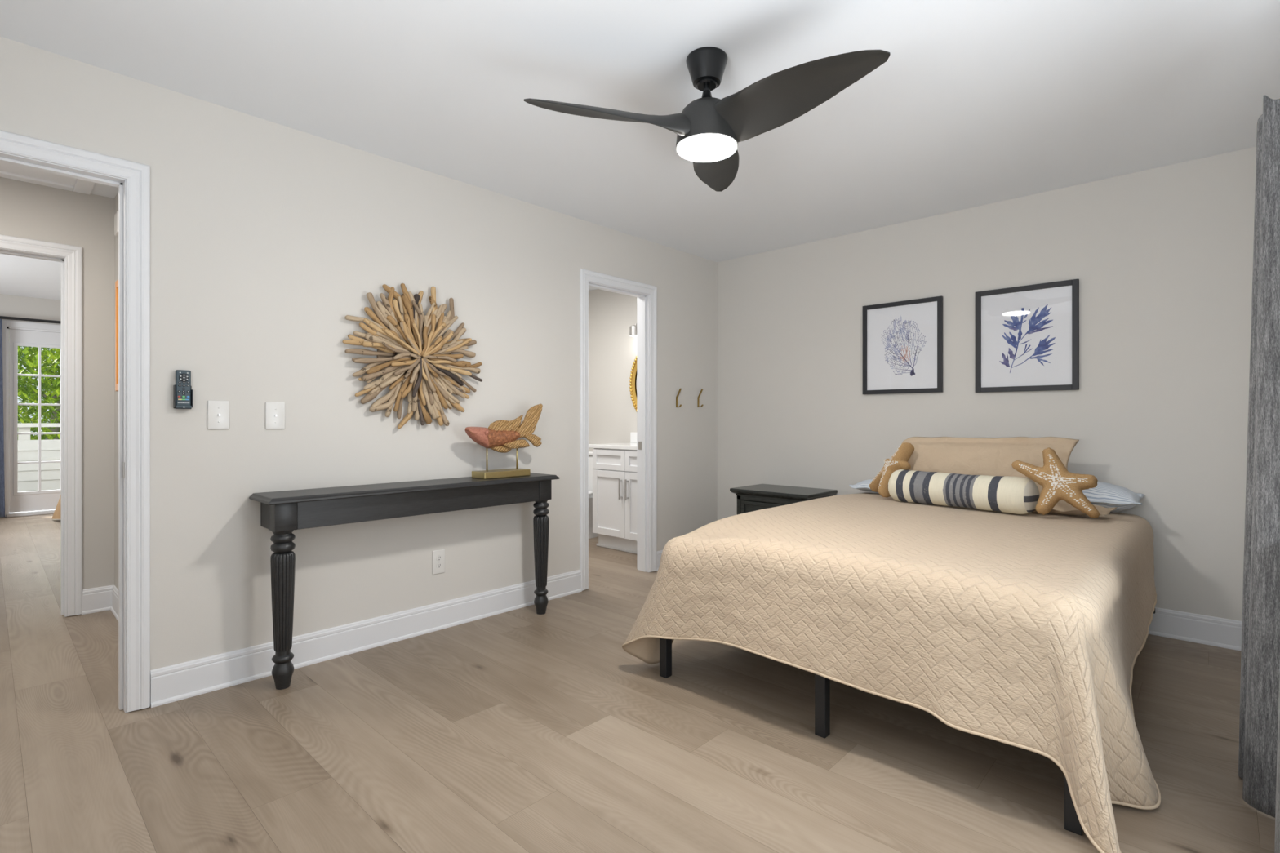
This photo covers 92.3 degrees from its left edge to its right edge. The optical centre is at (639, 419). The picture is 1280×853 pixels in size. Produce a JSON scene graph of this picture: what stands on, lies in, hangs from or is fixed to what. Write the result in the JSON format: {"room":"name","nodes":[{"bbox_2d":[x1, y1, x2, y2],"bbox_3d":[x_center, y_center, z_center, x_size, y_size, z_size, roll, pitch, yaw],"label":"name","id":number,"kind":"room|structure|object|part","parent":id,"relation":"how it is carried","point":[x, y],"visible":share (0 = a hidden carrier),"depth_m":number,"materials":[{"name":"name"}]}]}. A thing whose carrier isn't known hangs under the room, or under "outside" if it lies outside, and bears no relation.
{"room":"bedroom","nodes":[
{"label":"bedroom","id":0,"kind":"room"},
{"bbox_2d":[0,253,60,300],"bbox_3d":[-5.523,-1.498,5.172,5.560,0.100,4.000,0,0,43],"label":"ceiling","id":1,"kind":"structure","parent":0,"point":[20,276],"depth_m":6.23,"materials":[{"name":"white paint"}]},
{"bbox_2d":[0,293,60,327],"bbox_3d":[-7.485,-0.163,7.013,0.120,2.570,4.000,0,0,43],"label":"wall","id":2,"kind":"structure","parent":0,"point":[16,306],"depth_m":7.24,"materials":[{"name":"grey paint"}]},
{"bbox_2d":[0,320,60,517],"bbox_3d":[-7.060,-0.013,7.451,0.160,2.270,1.000,0,0,43],"label":"door","id":3,"kind":"structure","parent":2,"relation":"in","point":[38,502],"depth_m":7.17,"materials":[{"name":"white paint"}]},
{"bbox_2d":[0,315,60,324],"bbox_3d":[-7.076,-1.168,7.266,0.130,0.060,2.130,0,0,43],"label":"curtain rod","id":4,"kind":"object","parent":2,"relation":"attached to","point":[1,317],"visible":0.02,"depth_m":7.17,"materials":[{"name":"black metal"}]},
{"bbox_2d":[0,319,4,516],"bbox_3d":[-7.450,-0.022,6.805,0.114,2.248,0.585,0,0,43],"label":"curtain","id":5,"kind":"object","parent":4,"relation":"hanging from","point":[2,429],"visible":1,"depth_m":6.98,"materials":[{"name":"blue fabric"}]},
{"bbox_2d":[0,177,114,616],"bbox_3d":[-3.363,-0.163,3.488,0.115,2.570,2.700,0,0,43],"label":"wall","id":6,"kind":"structure","parent":0,"point":[29,211],"depth_m":3.59,"materials":[{"name":"grey paint"}]},
{"bbox_2d":[0,234,82,617],"bbox_3d":[-3.583,0.062,3.254,0.151,2.119,0.927,0,0,43],"label":"door","id":7,"kind":"structure","parent":6,"relation":"in","point":[70,257],"depth_m":3.52,"materials":[{"name":"white paint"}]},
{"bbox_2d":[0,162,95,194],"bbox_3d":[-3.192,-1.309,2.988,0.750,0.018,0.845,0,0,43],"label":"trim","id":8,"kind":"structure","parent":6,"relation":"attached to","point":[6,171],"depth_m":3.34,"materials":[{"name":"white paint"}]},
{"bbox_2d":[81,585,113,614],"bbox_3d":[-3.169,1.052,3.596,0.020,0.141,0.146,0,0,43],"label":"baseboard","id":9,"kind":"structure","parent":6,"relation":"attached to","point":[99,599],"depth_m":3.59,"materials":[{"name":"white paint"}]},
{"bbox_2d":[114,191,118,589],"bbox_3d":[-2.507,-0.098,3.133,1.620,2.440,0.085,0,0,43],"label":"wall","id":10,"kind":"structure","parent":0,"point":[116,198],"depth_m":3.60,"materials":[{"name":"grey paint"}]},
{"bbox_2d":[110,585,118,621],"bbox_3d":[-2.543,1.052,3.095,1.620,0.141,0.020,0,0,43],"label":"baseboard","id":11,"kind":"structure","parent":10,"relation":"attached to","point":[114,608],"depth_m":3.55,"materials":[{"name":"white paint"}]},
{"bbox_2d":[114,210,118,236],"bbox_3d":[-2.931,-1.103,3.455,0.110,0.120,0.024,0,0,43],"label":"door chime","id":12,"kind":"object","parent":10,"relation":"attached to","point":[116,216],"visible":0.44,"depth_m":3.43,"materials":[{"name":"white plastic"}]},
{"bbox_2d":[115,279,118,391],"bbox_3d":[-2.590,-0.461,3.128,0.805,0.605,0.034,0,0,43],"label":"picture frame","id":13,"kind":"object","parent":10,"relation":"attached to","point":[117,281],"visible":0.19,"depth_m":3.37,"materials":[{"name":"orange wood"}]},
{"bbox_2d":[0,35,717,670],"bbox_3d":[-1.079,-0.098,3.387,0.115,2.440,5.120,0,0,43],"label":"wall","id":14,"kind":"structure","parent":0,"point":[265,235],"depth_m":2.90,"materials":[{"name":"white paint"}]},
{"bbox_2d":[0,129,150,713],"bbox_3d":[-2.281,0.065,2.106,0.151,2.114,0.933,0,0,43],"label":"door","id":15,"kind":"structure","parent":14,"relation":"in","point":[132,179],"depth_m":2.37,"materials":[{"name":"white paint"}]},
{"bbox_3d":[-1.989,0.192,2.368,0.032,0.060,0.002,0,0,43],"label":"strike plate","id":16,"kind":"part","parent":15,"relation":"part of","materials":[{"name":"silver metal"}]},
{"bbox_2d":[173,384,192,408],"bbox_3d":[-1.836,-0.092,2.471,0.032,0.096,0.060,0,0,43],"label":"remote holder","id":17,"kind":"object","parent":14,"relation":"attached to","point":[174,385],"visible":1,"depth_m":2.46,"materials":[{"name":"black plastic"}]},
{"bbox_2d":[175,369,191,407],"bbox_3d":[-1.834,-0.124,2.469,0.020,0.151,0.049,0,0,43],"label":"remote control","id":18,"kind":"object","parent":17,"relation":"in","point":[183,378],"visible":1,"depth_m":2.46,"materials":[{"name":"black plastic"}]},
{"bbox_2d":[207,400,229,429],"bbox_3d":[-1.758,-0.021,2.567,0.016,0.120,0.078,0,0,43],"label":"wall plate","id":19,"kind":"object","parent":14,"relation":"attached to","point":[218,411],"visible":1,"depth_m":2.57,"materials":[{"name":"white plastic"}]},
{"bbox_2d":[265,401,284,429],"bbox_3d":[-1.613,-0.019,2.722,0.016,0.120,0.078,0,0,43],"label":"wall plate","id":20,"kind":"object","parent":14,"relation":"attached to","point":[274,411],"visible":1,"depth_m":2.72,"materials":[{"name":"white plastic"}]},
{"bbox_2d":[150,569,582,707],"bbox_3d":[-1.149,1.052,3.214,0.020,0.141,2.228,0,0,43],"label":"baseboard","id":21,"kind":"structure","parent":14,"relation":"attached to","point":[179,682],"depth_m":2.93,"materials":[{"name":"white paint"}]},
{"bbox_2d":[342,283,482,429],"bbox_3d":[-1.137,-0.329,3.171,0.087,0.751,0.753,0,0,43],"label":"sunburst","id":22,"kind":"object","parent":14,"relation":"attached to","point":[415,358],"visible":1,"depth_m":3.13,"materials":[{"name":"beige wood"}]},
{"bbox_2d":[432,549,444,574],"bbox_3d":[-1.079,0.761,3.297,0.008,0.126,0.072,0,0,43],"label":"wall outlet","id":23,"kind":"object","parent":14,"relation":"attached to","point":[438,556],"visible":1,"depth_m":3.29,"materials":[{"name":"white plastic"}]},
{"bbox_2d":[435,555,441,561],"bbox_3d":[-1.077,0.741,3.295,0.002,0.033,0.033,0,0,43],"label":"socket","id":24,"kind":"object","parent":23,"relation":"attached to","point":[438,557],"depth_m":3.29,"materials":[{"name":"white plastic"}]},
{"bbox_2d":[435,562,441,568],"bbox_3d":[-1.077,0.781,3.295,0.002,0.033,0.033,0,0,43],"label":"socket","id":25,"kind":"object","parent":23,"relation":"attached to","point":[438,565],"depth_m":3.29,"materials":[{"name":"white plastic"}]},
{"bbox_2d":[579,268,657,591],"bbox_3d":[-0.181,0.065,4.343,0.151,2.114,0.748,0,0,43],"label":"door","id":26,"kind":"structure","parent":14,"relation":"in","point":[646,295],"depth_m":4.53,"materials":[{"name":"white paint"}]},
{"bbox_3d":[0.000,0.190,4.582,0.033,0.060,0.002,0,0,43],"label":"strike plate","id":27,"kind":"part","parent":26,"relation":"part of","materials":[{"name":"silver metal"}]},
{"bbox_2d":[656,550,662,571],"bbox_3d":[0.387,1.052,4.851,0.020,0.141,0.779,0,0,43],"label":"baseboard","id":28,"kind":"structure","parent":14,"relation":"attached to","point":[659,553],"depth_m":4.59,"materials":[{"name":"white paint"}]},
{"bbox_2d":[675,388,681,407],"bbox_3d":[0.300,-0.171,4.736,0.048,0.144,0.016,0,0,43],"label":"coat hook","id":29,"kind":"object","parent":14,"relation":"attached to","point":[679,391],"visible":1,"depth_m":4.74,"materials":[{"name":"gold metal"}]},
{"bbox_2d":[697,388,702,407],"bbox_3d":[0.485,-0.176,4.934,0.048,0.144,0.016,0,0,43],"label":"coat hook","id":30,"kind":"object","parent":14,"relation":"attached to","point":[701,390],"visible":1,"depth_m":4.94,"materials":[{"name":"gold metal"}]},
{"bbox_2d":[0,513,1275,852],"bbox_3d":[-2.783,1.182,4.191,10.700,0.120,6.320,0,0,43],"label":"floor","id":31,"kind":"structure","parent":0,"point":[521,730],"depth_m":2.09,"materials":[{"name":"brown wood"}]},
{"bbox_2d":[51,497,60,519],"bbox_3d":[-5.515,0.835,6.577,1.990,0.545,1.020,0,0,43],"label":"bed cover","id":32,"kind":"object","parent":31,"relation":"on","point":[56,515],"visible":0.02,"depth_m":6.82,"materials":[{"name":"beige fabric"}]},
{"bbox_2d":[248,472,559,689],"bbox_3d":[-1.072,0.719,3.093,0.273,0.806,1.490,0,0,43],"label":"console table","id":33,"kind":"object","parent":31,"relation":"on","point":[282,513],"visible":1,"depth_m":2.79,"materials":[{"name":"black paint"}]},
{"bbox_3d":[-1.500,0.732,2.583,0.091,0.780,0.091,0,0,43],"label":"leg","id":34,"kind":"part","parent":33,"relation":"part of","materials":[{"name":"black paint"}]},
{"bbox_2d":[465,404,542,479],"bbox_3d":[-0.753,0.110,3.445,0.130,0.412,0.512,0,0,43],"label":"fish sculpture","id":35,"kind":"object","parent":33,"relation":"on","point":[501,436],"visible":1,"depth_m":3.42,"materials":[{"name":"brown wood"}]},
{"bbox_3d":[-0.836,0.213,3.357,0.009,0.133,0.009,0,0,43],"label":"support rod","id":36,"kind":"part","parent":35,"relation":"part of","materials":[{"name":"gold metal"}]},
{"bbox_3d":[-0.701,0.208,3.502,0.009,0.143,0.009,0,0,43],"label":"support rod","id":37,"kind":"part","parent":35,"relation":"part of","materials":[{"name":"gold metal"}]},
{"bbox_3d":[-0.574,0.732,3.569,0.091,0.780,0.091,0,0,43],"label":"leg","id":38,"kind":"part","parent":33,"relation":"part of","materials":[{"name":"black paint"}]},
{"bbox_2d":[588,450,598,538],"bbox_3d":[-0.612,0.716,5.846,0.430,0.812,0.735,0,0,43],"label":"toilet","id":39,"kind":"object","parent":31,"relation":"on","point":[591,535],"visible":0.16,"depth_m":5.86,"materials":[{"name":"white ceramic"}]},
{"bbox_3d":[-0.429,0.328,6.042,0.430,0.036,0.200,0,0,43],"label":"tank lid","id":40,"kind":"part","parent":39,"relation":"part of","materials":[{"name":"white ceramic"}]},
{"bbox_3d":[-0.426,0.534,6.045,0.400,0.375,0.180,0,0,43],"label":"tank","id":41,"kind":"part","parent":39,"relation":"part of","materials":[{"name":"white ceramic"}]},
{"bbox_3d":[-0.621,0.924,5.837,0.370,0.395,0.680,0,0,43],"label":"bowl","id":42,"kind":"part","parent":39,"relation":"part of","materials":[{"name":"white ceramic"}]},
{"bbox_2d":[592,448,636,554],"bbox_3d":[0.045,0.686,5.348,0.816,0.872,0.582,0,0,43],"label":"vanity cabinet","id":43,"kind":"object","parent":31,"relation":"on","point":[615,470],"visible":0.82,"depth_m":5.26,"materials":[{"name":"white paint"}]},
{"bbox_3d":[-0.268,0.344,5.301,0.398,0.173,0.018,0,0,43],"label":"drawer","id":44,"kind":"part","parent":43,"relation":"part of","materials":[{"name":"white paint"}]},
{"bbox_3d":[-0.268,0.717,5.301,0.398,0.559,0.018,0,0,43],"label":"door","id":45,"kind":"part","parent":43,"relation":"part of","materials":[{"name":"white paint"}]},
{"bbox_2d":[588,432,636,450],"bbox_3d":[0.056,0.183,5.356,0.918,0.132,0.554,0,0,43],"label":"countertop","id":46,"kind":"structure","parent":43,"relation":"on","point":[632,445],"depth_m":5.37,"materials":[{"name":"white stone"}]},
{"bbox_3d":[-0.166,0.581,5.170,0.014,0.173,0.033,0,0,43],"label":"handle","id":47,"kind":"part","parent":43,"relation":"part of","materials":[{"name":"silver metal"}]},
{"bbox_3d":[-0.111,0.581,5.119,0.014,0.173,0.033,0,0,43],"label":"handle","id":48,"kind":"part","parent":43,"relation":"part of","materials":[{"name":"silver metal"}]},
{"bbox_3d":[0.025,0.344,5.026,0.398,0.173,0.018,0,0,43],"label":"drawer","id":49,"kind":"part","parent":43,"relation":"part of","materials":[{"name":"white paint"}]},
{"bbox_3d":[0.025,0.717,5.026,0.398,0.559,0.018,0,0,43],"label":"door","id":50,"kind":"part","parent":43,"relation":"part of","materials":[{"name":"white paint"}]},
{"bbox_2d":[729,484,837,514],"bbox_3d":[1.038,0.812,4.463,0.625,0.620,0.438,0,0,43],"label":"nightstand","id":51,"kind":"object","parent":31,"relation":"on","point":[752,498],"visible":0.14,"depth_m":4.38,"materials":[{"name":"grey paint"}]},
{"bbox_3d":[0.917,0.658,4.335,0.473,0.144,0.026,0,0,43],"label":"drawer","id":52,"kind":"part","parent":51,"relation":"part of","materials":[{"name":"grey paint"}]},
{"bbox_2d":[659,608,1155,835],"bbox_3d":[1.375,0.836,2.936,1.550,0.572,2.121,0,0,43],"label":"bed","id":53,"kind":"object","parent":31,"relation":"on","point":[822,685],"visible":0.12,"depth_m":2.17,"materials":[{"name":"black metal"}]},
{"bbox_3d":[0.112,0.972,2.695,0.040,0.300,0.041,0,0,43],"label":"leg","id":54,"kind":"part","parent":53,"relation":"part of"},
{"bbox_3d":[0.650,0.972,2.190,0.040,0.300,0.041,0,0,43],"label":"leg","id":55,"kind":"part","parent":53,"relation":"part of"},
{"bbox_2d":[622,493,1160,852],"bbox_3d":[1.305,0.793,2.898,1.859,0.657,2.164,0,0,43],"label":"quilt","id":56,"kind":"object","parent":53,"relation":"on","point":[1028,632],"visible":0.94,"depth_m":2.03,"materials":[{"name":"beige fabric"}]},
{"bbox_2d":[848,479,872,490],"bbox_3d":[1.675,0.433,3.950,0.260,0.099,0.610,0,0,-44],"label":"bed pillow","id":57,"kind":"object","parent":56,"relation":"on","point":[864,485],"visible":0.16,"depth_m":4.04,"materials":[{"name":"white fabric"}]},
{"bbox_2d":[869,442,914,497],"bbox_3d":[1.498,0.295,3.681,0.279,0.325,0.206,0,0,43],"label":"cushion","id":58,"kind":"object","parent":56,"relation":"on","point":[899,460],"visible":0.92,"depth_m":3.62,"materials":[{"name":"orange fabric"}]},
{"bbox_3d":[1.463,0.276,3.679,0.212,0.262,0.144,0,0,43],"label":"bead trim","id":59,"kind":"part","parent":58,"relation":"part of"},
{"bbox_2d":[888,469,1039,514],"bbox_3d":[1.692,0.372,3.276,0.189,0.186,0.750,0,0,-36],"label":"bolster cushion","id":60,"kind":"object","parent":56,"relation":"on","point":[1005,494],"visible":1,"depth_m":3.17,"materials":[{"name":"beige fabric"}]},
{"bbox_3d":[1.904,0.370,2.979,0.157,0.155,0.020,0,0,-35],"label":"panel","id":61,"kind":"part","parent":60,"relation":"part of","materials":[{"name":"beige fabric"}]},
{"bbox_2d":[902,436,1079,496],"bbox_3d":[1.929,0.275,3.479,0.900,0.371,0.162,0,0,43],"label":"pillow sham","id":62,"kind":"object","parent":56,"relation":"on","point":[990,456],"visible":0.49,"depth_m":3.44,"materials":[{"name":"beige fabric"}]},
{"bbox_2d":[1011,447,1099,518],"bbox_3d":[1.949,0.290,2.895,0.350,0.316,0.144,0,0,43],"label":"cushion","id":63,"kind":"object","parent":56,"relation":"on","point":[1058,484],"visible":1,"depth_m":2.86,"materials":[{"name":"orange fabric"}]},
{"bbox_3d":[1.927,0.286,2.859,0.290,0.248,0.057,0,0,43],"label":"bead trim","id":64,"kind":"part","parent":63,"relation":"part of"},
{"bbox_2d":[1034,500,1117,515],"bbox_3d":[2.094,0.434,3.070,0.189,0.070,0.433,0,0,-42],"label":"pillow sham","id":65,"kind":"object","parent":56,"relation":"on","point":[1062,507],"visible":0.38,"depth_m":2.98,"materials":[{"name":"beige fabric"}]},
{"bbox_2d":[1082,481,1145,511],"bbox_3d":[2.373,0.401,3.321,0.546,0.170,0.278,0,0,43],"label":"bed pillow","id":66,"kind":"object","parent":56,"relation":"on","point":[1105,495],"visible":0.31,"depth_m":3.16,"materials":[{"name":"white fabric"}]},
{"bbox_3d":[1.189,0.972,1.684,0.040,0.300,0.041,0,0,43],"label":"leg","id":67,"kind":"part","parent":53,"relation":"part of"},
{"bbox_2d":[0,0,1279,262],"bbox_3d":[-0.539,-1.368,2.702,5.310,0.100,5.420,0,0,43],"label":"ceiling","id":68,"kind":"structure","parent":0,"point":[972,103],"depth_m":2.43,"materials":[{"name":"white paint"}]},
{"bbox_2d":[524,46,890,191],"bbox_3d":[0.353,-1.148,2.137,1.018,0.340,1.136,0,0,43],"label":"ceiling fan","id":69,"kind":"object","parent":68,"relation":"hanging from","point":[709,130],"visible":1,"depth_m":2.13,"materials":[{"name":"black paint"}]},
{"bbox_3d":[-0.089,-1.059,2.163,0.630,0.118,0.173,0,0,-12],"label":"blade","id":70,"kind":"part","parent":69,"relation":"part of","materials":[{"name":"black paint"}]},
{"bbox_3d":[0.327,-1.059,2.574,0.173,0.118,0.630,0,0,16],"label":"blade","id":71,"kind":"part","parent":69,"relation":"part of","materials":[{"name":"black paint"}]},
{"bbox_3d":[0.491,-1.059,2.005,0.629,0.118,0.174,0,0,43],"label":"blade","id":72,"kind":"part","parent":69,"relation":"part of","materials":[{"name":"black paint"}]},
{"bbox_2d":[588,146,1256,621],"bbox_3d":[1.184,-0.098,4.720,5.560,2.440,0.120,0,0,43],"label":"wall","id":73,"kind":"structure","parent":0,"point":[1161,258],"depth_m":3.53,"materials":[{"name":"white paint"}]},
{"bbox_2d":[629,355,636,411],"bbox_3d":[0.223,-0.338,5.546,0.862,0.863,0.048,0,0,43],"label":"round mirror","id":74,"kind":"object","parent":73,"relation":"attached to","point":[633,384],"visible":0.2,"depth_m":5.80,"materials":[{"name":"gold metal"}]},
{"bbox_2d":[629,323,636,337],"bbox_3d":[0.138,-0.840,5.550,0.550,0.156,0.159,0,0,43],"label":"sconce","id":75,"kind":"object","parent":73,"relation":"attached to","point":[633,329],"visible":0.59,"depth_m":5.64,"materials":[{"name":"white glass"}]},
{"bbox_2d":[630,432,636,443],"bbox_3d":[0.244,0.167,5.545,0.902,0.100,0.021,0,0,43],"label":"backsplash","id":76,"kind":"structure","parent":73,"relation":"attached to","point":[633,435],"depth_m":5.81,"materials":[{"name":"white ceramic"}]},
{"bbox_2d":[862,295,942,394],"bbox_3d":[1.740,-0.483,4.097,0.517,0.613,0.025,0,0,43],"label":"framed print","id":77,"kind":"object","parent":73,"relation":"attached to","point":[903,340],"visible":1,"depth_m":4.08,"materials":[{"name":"white paper"}]},
{"bbox_2d":[975,278,1079,392],"bbox_3d":[2.259,-0.478,3.610,0.522,0.618,0.025,0,0,43],"label":"framed print","id":78,"kind":"object","parent":73,"relation":"attached to","point":[1027,337],"visible":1,"depth_m":3.59,"materials":[{"name":"white paper"}]},
{"bbox_2d":[1148,607,1241,651],"bbox_3d":[1.865,1.052,3.985,3.360,0.141,0.020,0,0,43],"label":"baseboard","id":79,"kind":"structure","parent":73,"relation":"attached to","point":[1218,632],"depth_m":3.10,"materials":[{"name":"white paint"}]},
{"bbox_2d":[1238,94,1279,852],"bbox_3d":[1.755,0.091,1.655,0.156,2.050,0.713,0,0,37],"label":"curtain","id":80,"kind":"object","parent":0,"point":[1259,757],"visible":1,"depth_m":1.75,"materials":[{"name":"grey fabric"}]},
{"bbox_3d":[-8.168,1.257,7.929,2.130,0.230,6.000,0,0,43],"label":"deck","id":81,"kind":"object","parent":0,"visible":0},
{"bbox_2d":[17,422,60,492],"bbox_3d":[-8.810,0.595,8.531,0.170,1.095,5.200,0,0,43],"label":"deck railing","id":82,"kind":"object","parent":81,"relation":"on","point":[28,449],"visible":0.1,"depth_m":8.73,"materials":[{"name":"white paint"}]},
{"bbox_3d":[-8.706,0.622,8.693,0.100,1.040,0.120,0,0,43],"label":"post","id":83,"kind":"part","parent":82,"relation":"part of","materials":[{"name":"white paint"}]},
{"bbox_3d":[-8.792,0.074,8.514,0.120,0.055,5.200,0,0,43],"label":"rail","id":84,"kind":"part","parent":82,"relation":"part of","materials":[{"name":"white paint"}]},
{"label":"outside","id":85,"kind":"structure","parent":0,"visible":0},
{"bbox_3d":[-19.076,2.372,20.221,30.600,0.100,45.000,0,0,43],"label":"ground","id":86,"kind":"structure","parent":85,"visible":0},
{"bbox_2d":[17,347,58,435],"bbox_3d":[-17.397,-2.023,19.007,7.544,8.700,6.429,0,0,43],"label":"tree","id":87,"kind":"object","parent":86,"relation":"on","point":[50,348],"visible":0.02,"depth_m":18.22,"materials":[{"name":"green plant"}]},
{"bbox_2d":[17,346,59,439],"bbox_3d":[-14.036,-1.281,12.791,5.544,7.215,5.233,0,0,36],"label":"tree","id":88,"kind":"object","parent":86,"relation":"on","point":[34,431],"visible":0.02,"depth_m":13.32,"materials":[{"name":"green plant"}]},
{"bbox_2d":[17,346,60,439],"bbox_3d":[-10.010,-0.229,10.561,3.417,5.118,3.060,0,0,-27],"label":"tree","id":89,"kind":"object","parent":86,"relation":"on","point":[50,384],"visible":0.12,"depth_m":10.04,"materials":[{"name":"green plant"}]}
]}

